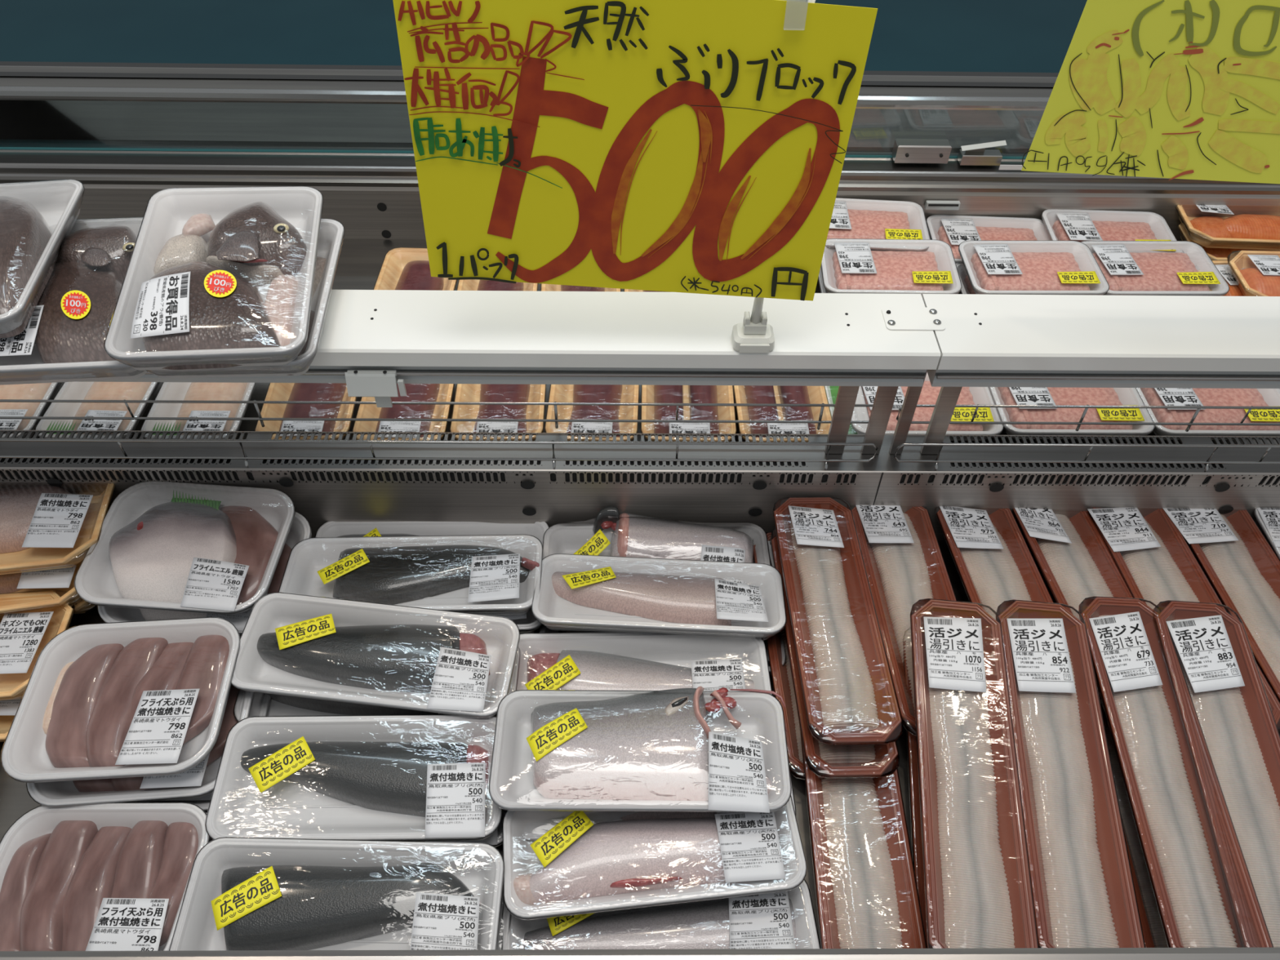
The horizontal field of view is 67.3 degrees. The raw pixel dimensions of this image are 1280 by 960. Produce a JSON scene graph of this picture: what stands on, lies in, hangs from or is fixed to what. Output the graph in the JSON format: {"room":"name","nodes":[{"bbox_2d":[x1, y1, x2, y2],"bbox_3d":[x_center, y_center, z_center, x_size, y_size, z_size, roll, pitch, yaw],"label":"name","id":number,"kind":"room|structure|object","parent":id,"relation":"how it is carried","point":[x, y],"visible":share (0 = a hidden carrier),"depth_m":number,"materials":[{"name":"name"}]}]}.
{"room":"food shop","nodes":[
{"label":"food shop","id":0,"kind":"room"},
{"bbox_2d":[0,0,1087,72],"bbox_3d":[-0.030,0.149,1.951,9.000,0.040,9.000,0,48,-1],"label":"wall","id":1,"kind":"structure","parent":0,"point":[1010,36],"depth_m":3.55,"materials":[{"name":"blue paint"}]},
{"bbox_2d":[0,61,1279,959],"bbox_3d":[-0.018,0.010,1.444,2.907,0.889,1.686,0,48,-1],"label":"refrigerated display case","id":2,"kind":"object","parent":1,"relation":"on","point":[944,143],"visible":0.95,"depth_m":1.15,"materials":[{"name":"metal"}]},
{"bbox_2d":[0,698,21,742],"bbox_3d":[-0.730,0.229,1.043,0.201,0.034,0.141,-3,48,-4],"label":"pack","id":3,"kind":"object","parent":2,"relation":"on","point":[8,708],"visible":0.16,"depth_m":1.02,"materials":[{"name":"beige plastic"}]},
{"bbox_2d":[0,715,14,741],"bbox_3d":[-0.730,0.230,1.043,0.200,0.026,0.140,-3,45,-4],"label":"tray","id":4,"kind":"object","parent":3,"relation":"on","point":[6,721],"depth_m":1.03,"materials":[{"name":"brown plastic"}]},
{"bbox_2d":[0,589,75,700],"bbox_3d":[-0.726,0.186,1.041,0.201,0.034,0.141,-4,48,-5],"label":"pack","id":5,"kind":"object","parent":3,"relation":"on","point":[23,636],"visible":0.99,"depth_m":1.05,"materials":[{"name":"plastic"}]},
{"bbox_2d":[0,382,62,438],"bbox_3d":[-0.865,-0.121,1.325,0.126,0.028,0.201,0,48,-2],"label":"pack","id":6,"kind":"object","parent":2,"relation":"on","point":[41,391],"visible":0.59,"depth_m":1.30,"materials":[{"name":"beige food"}]},
{"bbox_2d":[0,217,146,385],"bbox_3d":[-0.567,-0.192,0.989,0.184,0.047,0.259,-3,48,-4],"label":"pack","id":7,"kind":"object","parent":2,"relation":"on","point":[63,339],"visible":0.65,"depth_m":0.94,"materials":[{"name":"brown food"}]},
{"bbox_2d":[0,178,84,337],"bbox_3d":[-0.685,-0.226,0.974,0.184,0.054,0.270,-6,48,-7],"label":"pack","id":8,"kind":"object","parent":7,"relation":"on","point":[36,217],"visible":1,"depth_m":0.97,"materials":[{"name":"white plastic"}]},
{"bbox_2d":[74,597,97,613],"bbox_3d":[-0.719,0.105,1.141,0.201,0.032,0.152,-4,47,-5],"label":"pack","id":9,"kind":"object","parent":2,"relation":"on","point":[82,606],"visible":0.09,"depth_m":1.10,"materials":[{"name":"beige plastic"}]},
{"bbox_2d":[0,560,82,616],"bbox_3d":[-0.724,0.098,1.110,0.201,0.032,0.152,-7,48,-8],"label":"pack","id":10,"kind":"object","parent":9,"relation":"on","point":[61,579],"visible":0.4,"depth_m":1.08,"materials":[{"name":"beige plastic"}]},
{"bbox_2d":[0,483,115,574],"bbox_3d":[-0.718,0.052,1.112,0.201,0.032,0.152,-6,48,-6],"label":"pack","id":11,"kind":"object","parent":10,"relation":"on","point":[42,527],"visible":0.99,"depth_m":1.10,"materials":[{"name":"plastic"}]},
{"bbox_2d":[35,382,159,439],"bbox_3d":[-0.730,-0.120,1.327,0.126,0.028,0.201,2,48,0],"label":"pack","id":12,"kind":"object","parent":2,"relation":"on","point":[68,390],"visible":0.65,"depth_m":1.30,"materials":[{"name":"white plastic"}]},
{"bbox_2d":[140,382,256,439],"bbox_3d":[-0.595,-0.119,1.329,0.126,0.028,0.201,0,48,-1],"label":"pack","id":13,"kind":"object","parent":2,"relation":"on","point":[186,391],"visible":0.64,"depth_m":1.30,"materials":[{"name":"white plastic"}]},
{"bbox_2d":[97,511,311,635],"bbox_3d":[-0.499,0.106,1.117,0.214,0.046,0.169,2,48,1],"label":"pack","id":14,"kind":"object","parent":2,"relation":"on","point":[300,529],"visible":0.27,"depth_m":1.08,"materials":[{"name":"white plastic"}]},
{"bbox_2d":[74,480,295,614],"bbox_3d":[-0.512,0.079,1.096,0.214,0.046,0.169,3,48,2],"label":"pack","id":15,"kind":"object","parent":14,"relation":"on","point":[187,547],"visible":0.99,"depth_m":1.08,"materials":[{"name":"white food"}]},
{"bbox_2d":[137,693,271,811],"bbox_3d":[-0.496,0.270,1.012,0.208,0.044,0.172,-1,48,-2],"label":"pack","id":16,"kind":"object","parent":2,"relation":"on","point":[203,802],"visible":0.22,"depth_m":0.96,"materials":[{"name":"white plastic"}]},
{"bbox_2d":[26,684,254,808],"bbox_3d":[-0.504,0.252,0.992,0.208,0.044,0.172,-2,48,-3],"label":"pack","id":17,"kind":"object","parent":16,"relation":"on","point":[199,780],"visible":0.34,"depth_m":0.94,"materials":[{"name":"white plastic"}]},
{"bbox_2d":[0,617,240,782],"bbox_3d":[-0.518,0.224,0.975,0.208,0.044,0.172,-1,48,-2],"label":"pack","id":18,"kind":"object","parent":17,"relation":"on","point":[144,698],"visible":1,"depth_m":0.97,"materials":[{"name":"white plastic"}]},
{"bbox_2d":[145,218,344,378],"bbox_3d":[-0.406,-0.190,0.998,0.173,0.031,0.242,-2,48,-4],"label":"pack","id":19,"kind":"object","parent":2,"relation":"on","point":[331,235],"visible":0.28,"depth_m":0.95,"materials":[{"name":"white plastic"}]},
{"bbox_2d":[103,186,323,370],"bbox_3d":[-0.415,-0.206,0.965,0.177,0.053,0.264,-5,48,-6],"label":"pack","id":20,"kind":"object","parent":19,"relation":"on","point":[215,277],"visible":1,"depth_m":0.94,"materials":[{"name":"brown food"}]},
{"bbox_2d":[254,382,357,439],"bbox_3d":[-0.450,-0.120,1.330,0.123,0.031,0.201,-1,48,-2],"label":"pack","id":21,"kind":"object","parent":2,"relation":"on","point":[334,392],"visible":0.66,"depth_m":1.30,"materials":[{"name":"brown food"}]},
{"bbox_2d":[344,369,406,407],"bbox_3d":[-0.276,-0.094,1.010,0.060,0.048,0.012,0,48,-1],"label":"clip","id":22,"kind":"object","parent":2,"relation":"attached to","point":[381,384],"visible":1,"depth_m":1.00,"materials":[{"name":"grey plastic"}]},
{"bbox_2d":[233,646,520,721],"bbox_3d":[-0.276,0.221,1.030,0.289,0.043,0.115,1,48,0],"label":"pack","id":23,"kind":"object","parent":2,"relation":"on","point":[280,704],"visible":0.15,"depth_m":1.02,"materials":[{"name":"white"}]},
{"bbox_2d":[231,591,519,718],"bbox_3d":[-0.275,0.188,1.012,0.289,0.043,0.115,5,48,3],"label":"pack","id":24,"kind":"object","parent":23,"relation":"on","point":[411,658],"visible":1,"depth_m":1.00,"materials":[{"name":"white plastic"}]},
{"bbox_2d":[351,383,454,440],"bbox_3d":[-0.320,-0.118,1.333,0.123,0.031,0.201,0,48,-1],"label":"pack","id":25,"kind":"object","parent":2,"relation":"on","point":[415,392],"visible":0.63,"depth_m":1.30,"materials":[{"name":"brown food"}]},
{"bbox_2d":[373,247,457,290],"bbox_3d":[-0.346,-0.291,1.484,0.123,0.031,0.201,2,48,0],"label":"pack","id":26,"kind":"object","parent":2,"relation":"on","point":[402,268],"visible":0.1,"depth_m":1.50,"materials":[{"name":"beige plastic"}]},
{"bbox_2d":[315,520,549,544],"bbox_3d":[-0.254,0.102,1.166,0.286,0.032,0.123,-1,48,-1],"label":"pack","id":27,"kind":"object","parent":2,"relation":"on","point":[331,528],"visible":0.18,"depth_m":1.19,"materials":[{"name":"white plastic"}]},
{"bbox_2d":[494,608,542,633],"bbox_3d":[-0.252,0.140,1.124,0.291,0.037,0.111,-1,48,-2],"label":"pack","id":28,"kind":"object","parent":27,"relation":"on","point":[526,623],"visible":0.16,"depth_m":1.09,"materials":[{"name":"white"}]},
{"bbox_2d":[278,534,542,615],"bbox_3d":[-0.258,0.114,1.101,0.291,0.037,0.111,-1,48,-2],"label":"pack","id":29,"kind":"object","parent":28,"relation":"on","point":[489,575],"visible":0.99,"depth_m":1.10,"materials":[{"name":"black food"}]},
{"bbox_2d":[511,608,542,633],"bbox_3d":[-0.252,0.141,1.124,0.290,0.030,0.110,-1,44,-2],"label":"tray","id":30,"kind":"object","parent":28,"relation":"on","point":[526,623],"depth_m":1.09,"materials":[{"name":"white plastic"}]},
{"bbox_2d":[0,399,873,430],"bbox_3d":[-0.563,-0.081,1.157,1.712,0.042,0.006,0,48,-1],"label":"wire rack","id":31,"kind":"object","parent":2,"relation":"attached to","point":[556,420],"visible":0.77,"depth_m":1.16,"materials":[{"name":"silver metal"}]},
{"bbox_2d":[0,438,878,472],"bbox_3d":[-0.571,-0.029,1.114,1.695,0.048,0.010,0,48,-1],"label":"air vent grille","id":32,"kind":"object","parent":2,"relation":"on","point":[553,442],"visible":1,"depth_m":1.12,"materials":[{"name":"silver metal"}]},
{"bbox_2d":[421,808,505,847],"bbox_3d":[-0.263,0.313,0.970,0.276,0.041,0.125,-1,48,-2],"label":"pack","id":33,"kind":"object","parent":2,"relation":"on","point":[495,839],"visible":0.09,"depth_m":0.93,"materials":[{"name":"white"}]},
{"bbox_2d":[204,714,502,840],"bbox_3d":[-0.270,0.295,0.941,0.276,0.041,0.125,-1,48,-2],"label":"pack","id":34,"kind":"object","parent":33,"relation":"on","point":[402,777],"visible":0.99,"depth_m":0.93,"materials":[{"name":"white plastic"}]},
{"bbox_2d":[456,279,538,291],"bbox_3d":[-0.219,-0.291,1.486,0.123,0.031,0.201,0,48,-1],"label":"pack","id":35,"kind":"object","parent":2,"relation":"on","point":[467,284],"visible":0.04,"depth_m":1.48,"materials":[{"name":"beige plastic"}]},
{"bbox_2d":[449,383,546,440],"bbox_3d":[-0.192,-0.120,1.332,0.123,0.031,0.201,-1,48,-2],"label":"pack","id":36,"kind":"object","parent":2,"relation":"on","point":[482,393],"visible":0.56,"depth_m":1.30,"materials":[{"name":"brown food"}]},
{"bbox_2d":[497,892,511,949],"bbox_3d":[-0.258,0.409,0.883,0.280,0.044,0.121,1,48,0],"label":"pack","id":37,"kind":"object","parent":2,"relation":"on","point":[505,914],"visible":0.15,"depth_m":0.88,"materials":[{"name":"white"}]},
{"bbox_2d":[168,836,504,951],"bbox_3d":[-0.264,0.387,0.856,0.280,0.044,0.121,1,48,0],"label":"pack","id":38,"kind":"object","parent":37,"relation":"on","point":[241,893],"visible":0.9,"depth_m":0.85,"materials":[{"name":"white plastic"}]},
{"bbox_2d":[540,283,621,291],"bbox_3d":[-0.091,-0.290,1.488,0.123,0.031,0.201,-1,48,-2],"label":"pack","id":39,"kind":"object","parent":2,"relation":"on","point":[544,287],"visible":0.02,"depth_m":1.48,"materials":[{"name":"beige plastic"}]},
{"bbox_2d":[544,384,639,441],"bbox_3d":[-0.063,-0.119,1.334,0.123,0.031,0.201,2,48,0],"label":"pack","id":40,"kind":"object","parent":2,"relation":"on","point":[629,393],"visible":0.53,"depth_m":1.30,"materials":[{"name":"brown food"}]},
{"bbox_2d":[508,631,773,695],"bbox_3d":[-0.005,0.215,1.036,0.286,0.038,0.108,-1,48,-2],"label":"pack","id":41,"kind":"object","parent":2,"relation":"on","point":[571,660],"visible":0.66,"depth_m":1.04,"materials":[{"name":"white plastic"}]},
{"bbox_2d":[623,288,670,292],"bbox_3d":[0.037,-0.289,1.490,0.123,0.031,0.201,1,48,0],"label":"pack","id":42,"kind":"object","parent":2,"relation":"on","point":[624,290],"visible":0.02,"depth_m":1.48,"materials":[{"name":"plastic"}]},
{"bbox_2d":[624,288,643,292],"bbox_3d":[0.037,-0.288,1.492,0.122,0.026,0.200,1,48,0],"label":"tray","id":43,"kind":"object","parent":42,"relation":"on","point":[625,290],"depth_m":1.49,"materials":[{"name":"beige plastic"}]},
{"bbox_2d":[505,726,795,841],"bbox_3d":[0.010,0.296,0.968,0.286,0.051,0.134,0,48,-1],"label":"pack","id":44,"kind":"object","parent":2,"relation":"on","point":[530,836],"visible":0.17,"depth_m":0.93,"materials":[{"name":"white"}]},
{"bbox_2d":[488,686,791,813],"bbox_3d":[0.001,0.258,0.932,0.286,0.051,0.134,1,48,0],"label":"pack","id":45,"kind":"object","parent":44,"relation":"on","point":[697,749],"visible":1,"depth_m":0.92,"materials":[{"name":"white plastic"}]},
{"bbox_2d":[506,776,795,840],"bbox_3d":[0.009,0.305,0.972,0.282,0.030,0.122,-1,48,-1],"label":"tray","id":46,"kind":"object","parent":44,"relation":"on","point":[530,836],"depth_m":0.93,"materials":[{"name":"white plastic"}]},
{"bbox_2d":[542,505,771,583],"bbox_3d":[0.019,0.097,1.145,0.272,0.054,0.155,0,47,-1],"label":"pack","id":47,"kind":"object","parent":2,"relation":"on","point":[611,533],"visible":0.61,"depth_m":1.15,"materials":[{"name":"white plastic"}]},
{"bbox_2d":[542,522,770,564],"bbox_3d":[0.019,0.107,1.152,0.271,0.030,0.122,0,47,-1],"label":"tray","id":48,"kind":"object","parent":47,"relation":"on","point":[568,538],"depth_m":1.17,"materials":[{"name":"white plastic"}]},
{"bbox_2d":[531,553,786,639],"bbox_3d":[0.022,0.134,1.088,0.280,0.046,0.106,2,48,1],"label":"pack","id":49,"kind":"object","parent":47,"relation":"on","point":[578,593],"visible":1,"depth_m":1.08,"materials":[{"name":"white plastic"}]},
{"bbox_2d":[501,879,821,949],"bbox_3d":[0.019,0.429,0.873,0.286,0.032,0.123,-3,48,-4],"label":"pack","id":50,"kind":"object","parent":2,"relation":"on","point":[784,919],"visible":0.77,"depth_m":0.88,"materials":[{"name":"white plastic"}]},
{"bbox_2d":[502,795,807,919],"bbox_3d":[0.011,0.347,0.904,0.277,0.038,0.111,-4,48,-5],"label":"pack","id":51,"kind":"object","parent":50,"relation":"on","point":[585,862],"visible":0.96,"depth_m":0.89,"materials":[{"name":"food"}]},
{"bbox_2d":[538,624,786,675],"bbox_3d":[0.025,0.181,1.113,0.280,0.046,0.106,2,48,1],"label":"pack","id":52,"kind":"object","parent":2,"relation":"on","point":[543,628],"visible":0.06,"depth_m":1.10,"materials":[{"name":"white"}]},
{"bbox_2d":[640,385,736,442],"bbox_3d":[0.065,-0.119,1.336,0.127,0.031,0.201,1,48,0],"label":"pack","id":53,"kind":"object","parent":2,"relation":"on","point":[650,393],"visible":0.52,"depth_m":1.30,"materials":[{"name":"brown food"}]},
{"bbox_2d":[731,0,815,352],"bbox_3d":[0.118,-0.260,0.852,0.042,0.362,0.040,0,48,-1],"label":"sign stand","id":54,"kind":"object","parent":2,"relation":"on","point":[753,335],"visible":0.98,"depth_m":0.97,"materials":[{"name":"white plastic"}]},
{"bbox_2d":[392,0,877,301],"bbox_3d":[-0.008,-0.272,0.814,0.373,0.298,0.004,0,48,-1],"label":"price sign","id":55,"kind":"object","parent":54,"relation":"attached to","point":[685,146],"visible":1,"depth_m":0.80,"materials":[{"name":"yellow paper"}]},
{"bbox_2d":[733,385,831,442],"bbox_3d":[0.193,-0.118,1.338,0.127,0.031,0.201,0,48,-2],"label":"pack","id":56,"kind":"object","parent":2,"relation":"on","point":[775,394],"visible":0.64,"depth_m":1.30,"materials":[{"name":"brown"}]},
{"bbox_2d":[753,532,825,779],"bbox_3d":[0.189,0.190,1.088,0.094,0.031,0.324,-1,48,-2],"label":"pack","id":57,"kind":"object","parent":2,"relation":"on","point":[780,674],"visible":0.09,"depth_m":1.04,"materials":[{"name":"brown plastic"}]},
{"bbox_2d":[769,528,899,777],"bbox_3d":[0.207,0.180,1.063,0.094,0.031,0.324,-1,48,-2],"label":"pack","id":58,"kind":"object","parent":57,"relation":"on","point":[824,760],"visible":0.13,"depth_m":0.97,"materials":[{"name":"brown plastic"}]},
{"bbox_2d":[772,497,902,745],"bbox_3d":[0.210,0.146,1.058,0.094,0.031,0.324,-1,48,-2],"label":"pack","id":59,"kind":"object","parent":58,"relation":"on","point":[850,697],"visible":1,"depth_m":1.04,"materials":[{"name":"food"}]},
{"bbox_2d":[817,266,828,293],"bbox_3d":[0.383,-0.294,1.505,0.205,0.028,0.136,1,48,0],"label":"pack","id":60,"kind":"object","parent":2,"relation":"on","point":[823,290],"visible":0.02,"depth_m":1.50,"materials":[{"name":"white plastic"}]},
{"bbox_2d":[821,238,961,294],"bbox_3d":[0.381,-0.321,1.482,0.205,0.035,0.136,2,48,1],"label":"pack","id":61,"kind":"object","parent":60,"relation":"on","point":[851,266],"visible":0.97,"depth_m":1.47,"materials":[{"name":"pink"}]},
{"bbox_2d":[824,386,869,434],"bbox_3d":[0.282,-0.115,1.343,0.056,0.029,0.191,0,48,-1],"label":"pack","id":62,"kind":"object","parent":2,"relation":"on","point":[831,391],"visible":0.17,"depth_m":1.32,"materials":[{"name":"white plastic"}]},
{"bbox_2d":[799,724,927,948],"bbox_3d":[0.211,0.334,0.944,0.094,0.029,0.291,1,48,0],"label":"pack","id":63,"kind":"object","parent":2,"relation":"on","point":[867,893],"visible":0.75,"depth_m":0.91},
{"bbox_2d":[851,505,956,735],"bbox_3d":[0.310,0.146,1.088,0.097,0.032,0.325,-1,48,-2],"label":"pack","id":64,"kind":"object","parent":2,"relation":"on","point":[904,563],"visible":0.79,"depth_m":1.12,"materials":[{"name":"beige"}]},
{"bbox_2d":[902,640,928,948],"bbox_3d":[0.316,0.316,0.966,0.093,0.061,0.363,6,48,4],"label":"pack","id":65,"kind":"object","parent":2,"relation":"on","point":[914,798],"visible":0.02,"depth_m":0.94,"materials":[{"name":"brown plastic"}]},
{"bbox_2d":[909,598,1039,948],"bbox_3d":[0.313,0.281,0.924,0.093,0.061,0.363,6,48,4],"label":"pack","id":66,"kind":"object","parent":65,"relation":"on","point":[978,886],"visible":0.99,"depth_m":0.91,"materials":[{"name":"food"}]},
{"bbox_2d":[850,373,1004,440],"bbox_3d":[0.385,-0.102,1.329,0.205,0.028,0.136,0,48,-1],"label":"pack","id":67,"kind":"object","parent":2,"relation":"on","point":[929,395],"visible":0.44,"depth_m":1.31,"materials":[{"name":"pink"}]},
{"bbox_2d":[955,262,975,293],"bbox_3d":[0.601,-0.293,1.509,0.205,0.028,0.136,0,48,-1],"label":"pack","id":68,"kind":"object","parent":2,"relation":"on","point":[966,288],"visible":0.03,"depth_m":1.53,"materials":[{"name":"white plastic"}]},
{"bbox_2d":[958,240,1109,295],"bbox_3d":[0.602,-0.320,1.485,0.205,0.030,0.136,1,48,-1],"label":"pack","id":69,"kind":"object","parent":68,"relation":"on","point":[992,267],"visible":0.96,"depth_m":1.48,"materials":[{"name":"pink food"}]},
{"bbox_2d":[926,214,1051,263],"bbox_3d":[0.582,-0.389,1.591,0.205,0.030,0.136,2,48,1],"label":"pack","id":70,"kind":"object","parent":2,"relation":"on","point":[953,230],"visible":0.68,"depth_m":1.61,"materials":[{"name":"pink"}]},
{"bbox_2d":[934,506,1107,728],"bbox_3d":[0.422,0.148,1.093,0.095,0.032,0.326,-3,48,-4],"label":"pack","id":71,"kind":"object","parent":2,"relation":"on","point":[994,562],"visible":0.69,"depth_m":1.14,"materials":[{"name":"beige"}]},
{"bbox_2d":[988,386,1155,439],"bbox_3d":[0.588,-0.104,1.329,0.205,0.028,0.136,0,48,-1],"label":"pack","id":72,"kind":"object","parent":2,"relation":"on","point":[1000,395],"visible":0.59,"depth_m":1.31,"materials":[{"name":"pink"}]},
{"bbox_2d":[1012,507,1133,691],"bbox_3d":[0.518,0.141,1.098,0.096,0.044,0.338,-3,48,-4],"label":"pack","id":73,"kind":"object","parent":2,"relation":"on","point":[1072,555],"visible":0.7,"depth_m":1.14,"materials":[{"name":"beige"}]},
{"bbox_2d":[893,442,1279,471],"bbox_3d":[0.841,-0.023,1.135,1.087,0.048,0.010,0,48,-1],"label":"air vent grille","id":74,"kind":"object","parent":2,"relation":"on","point":[937,460],"visible":1,"depth_m":1.13,"materials":[{"name":"silver metal"}]},
{"bbox_2d":[896,404,1279,431],"bbox_3d":[0.848,-0.075,1.178,1.072,0.042,0.006,0,48,-1],"label":"wire fence","id":75,"kind":"object","parent":2,"relation":"attached to","point":[1199,407],"visible":0.88,"depth_m":1.17,"materials":[{"name":"silver metal"}]},
{"bbox_2d":[1040,208,1183,253],"bbox_3d":[0.775,-0.397,1.588,0.205,0.030,0.136,2,48,1],"label":"pack","id":76,"kind":"object","parent":2,"relation":"on","point":[1061,224],"visible":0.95,"depth_m":1.60,"materials":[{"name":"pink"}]},
{"bbox_2d":[1097,688,1168,947],"bbox_3d":[0.510,0.316,0.975,0.090,0.056,0.370,2,48,1],"label":"pack","id":77,"kind":"object","parent":2,"relation":"on","point":[1153,934],"visible":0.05,"depth_m":0.93,"materials":[{"name":"brown plastic"}]},
{"bbox_2d":[1120,810,1156,947],"bbox_3d":[0.510,0.316,0.976,0.089,0.024,0.370,3,53,0],"label":"tray","id":78,"kind":"object","parent":77,"relation":"on","point":[1146,902],"depth_m":0.92,"materials":[{"name":"brown plastic"}]},
{"bbox_2d":[1078,595,1273,947],"bbox_3d":[0.508,0.281,0.934,0.090,0.056,0.370,2,48,1],"label":"pack","id":79,"kind":"object","parent":77,"relation":"on","point":[1186,877],"visible":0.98,"depth_m":0.92,"materials":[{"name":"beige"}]},
{"bbox_2d":[1080,240,1229,296],"bbox_3d":[0.801,-0.326,1.514,0.205,0.031,0.136,0,48,-2],"label":"pack","id":80,"kind":"object","parent":2,"relation":"on","point":[1129,268],"visible":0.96,"depth_m":1.51,"materials":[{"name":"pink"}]},
{"bbox_2d":[1087,507,1279,731],"bbox_3d":[0.609,0.145,1.097,0.102,0.034,0.326,-2,48,-3],"label":"pack","id":81,"kind":"object","parent":2,"relation":"on","point":[1157,564],"visible":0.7,"depth_m":1.14,"materials":[{"name":"beige food"}]},
{"bbox_2d":[1136,387,1279,439],"bbox_3d":[0.792,-0.104,1.335,0.205,0.028,0.136,0,48,-1],"label":"pack","id":82,"kind":"object","parent":2,"relation":"on","point":[1149,396],"visible":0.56,"depth_m":1.31,"materials":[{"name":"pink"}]},
{"bbox_2d":[1162,507,1279,702],"bbox_3d":[0.705,0.146,1.100,0.107,0.034,0.326,-1,48,-2],"label":"pack","id":83,"kind":"object","parent":2,"relation":"on","point":[1236,557],"visible":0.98,"depth_m":1.13,"materials":[{"name":"beige food"}]},
{"bbox_2d":[1198,260,1244,296],"bbox_3d":[0.982,-0.297,1.512,0.201,0.031,0.126,-1,48,-2],"label":"pack","id":84,"kind":"object","parent":2,"relation":"on","point":[1222,266],"visible":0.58,"depth_m":1.51,"materials":[{"name":"white paper"}]},
{"bbox_2d":[1198,260,1227,290],"bbox_3d":[0.982,-0.297,1.513,0.200,0.026,0.125,-1,50,-2],"label":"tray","id":85,"kind":"object","parent":84,"relation":"on","point":[1222,265],"depth_m":1.53,"materials":[{"name":"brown plastic"}]},
{"bbox_2d":[1226,249,1279,296],"bbox_3d":[1.024,-0.308,1.495,0.201,0.031,0.126,1,48,0],"label":"pack","id":86,"kind":"object","parent":84,"relation":"on","point":[1260,274],"visible":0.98,"depth_m":1.50,"materials":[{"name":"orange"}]},
{"bbox_2d":[1177,223,1273,260],"bbox_3d":[1.022,-0.397,1.617,0.221,0.031,0.126,1,48,0],"label":"pack","id":87,"kind":"object","parent":2,"relation":"on","point":[1215,254],"visible":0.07,"depth_m":1.60,"materials":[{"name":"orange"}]},
{"bbox_2d":[1177,223,1226,260],"bbox_3d":[1.022,-0.397,1.617,0.220,0.026,0.125,1,50,0],"label":"tray","id":88,"kind":"object","parent":87,"relation":"on","point":[1215,254],"depth_m":1.60,"materials":[{"name":"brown plastic"}]},
{"bbox_2d":[1176,204,1279,250],"bbox_3d":[1.013,-0.425,1.604,0.221,0.031,0.126,2,48,1],"label":"pack","id":89,"kind":"object","parent":87,"relation":"on","point":[1242,231],"visible":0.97,"depth_m":1.59,"materials":[{"name":"orange food"}]},
{"bbox_2d":[1253,507,1279,559],"bbox_3d":[0.813,0.114,1.129,0.116,0.041,0.241,2,48,0],"label":"pack","id":90,"kind":"object","parent":2,"relation":"on","point":[1267,519],"visible":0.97,"depth_m":1.17,"materials":[{"name":"white plastic"}]},
{"label":"pack","id":91,"kind":"object","parent":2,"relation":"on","visible":0},
{"bbox_2d":[0,802,211,951],"bbox_3d":[-0.507,0.382,0.886,0.208,0.053,0.162,2,48,1],"label":"pack","id":92,"kind":"object","parent":91,"relation":"on","point":[100,877],"visible":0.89,"depth_m":0.89,"materials":[{"name":"pink food"}]},
{"label":"pack","id":93,"kind":"object","parent":2,"relation":"on","visible":0},
{"bbox_2d":[996,599,1145,947],"bbox_3d":[0.405,0.282,0.927,0.091,0.060,0.363,5,48,4],"label":"pack","id":94,"kind":"object","parent":93,"relation":"on","point":[1084,895],"visible":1,"depth_m":0.91,"materials":[{"name":"beige food"}]},
{"label":"pack","id":95,"kind":"object","parent":2,"relation":"on","visible":0},
{"bbox_2d":[1153,600,1279,947],"bbox_3d":[0.580,0.284,0.932,0.091,0.062,0.362,4,48,2],"label":"pack","id":96,"kind":"object","parent":95,"relation":"on","point":[1220,668],"visible":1,"depth_m":0.95,"materials":[{"name":"beige food"}]},
{"bbox_3d":[0.364,-0.388,1.589,0.205,0.028,0.136,2,48,1],"label":"pack","id":97,"kind":"object","parent":2,"relation":"on","visible":0},
{"bbox_2d":[825,197,930,251],"bbox_3d":[0.361,-0.408,1.563,0.205,0.029,0.136,3,48,2],"label":"pack","id":98,"kind":"object","parent":97,"relation":"on","point":[851,218],"visible":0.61,"depth_m":1.56,"materials":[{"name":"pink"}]},
{"bbox_3d":[0.735,-0.253,0.961,0.096,0.209,0.036,0,48,-1],"label":"sign stand","id":99,"kind":"object","parent":2,"relation":"on","visible":0},
{"bbox_2d":[1021,0,1279,183],"bbox_3d":[0.555,-0.378,0.839,0.379,0.273,0.002,0,48,-1],"label":"price sign","id":100,"kind":"object","parent":99,"relation":"attached to","point":[1172,89],"visible":1,"depth_m":0.87,"materials":[{"name":"yellow paper"}]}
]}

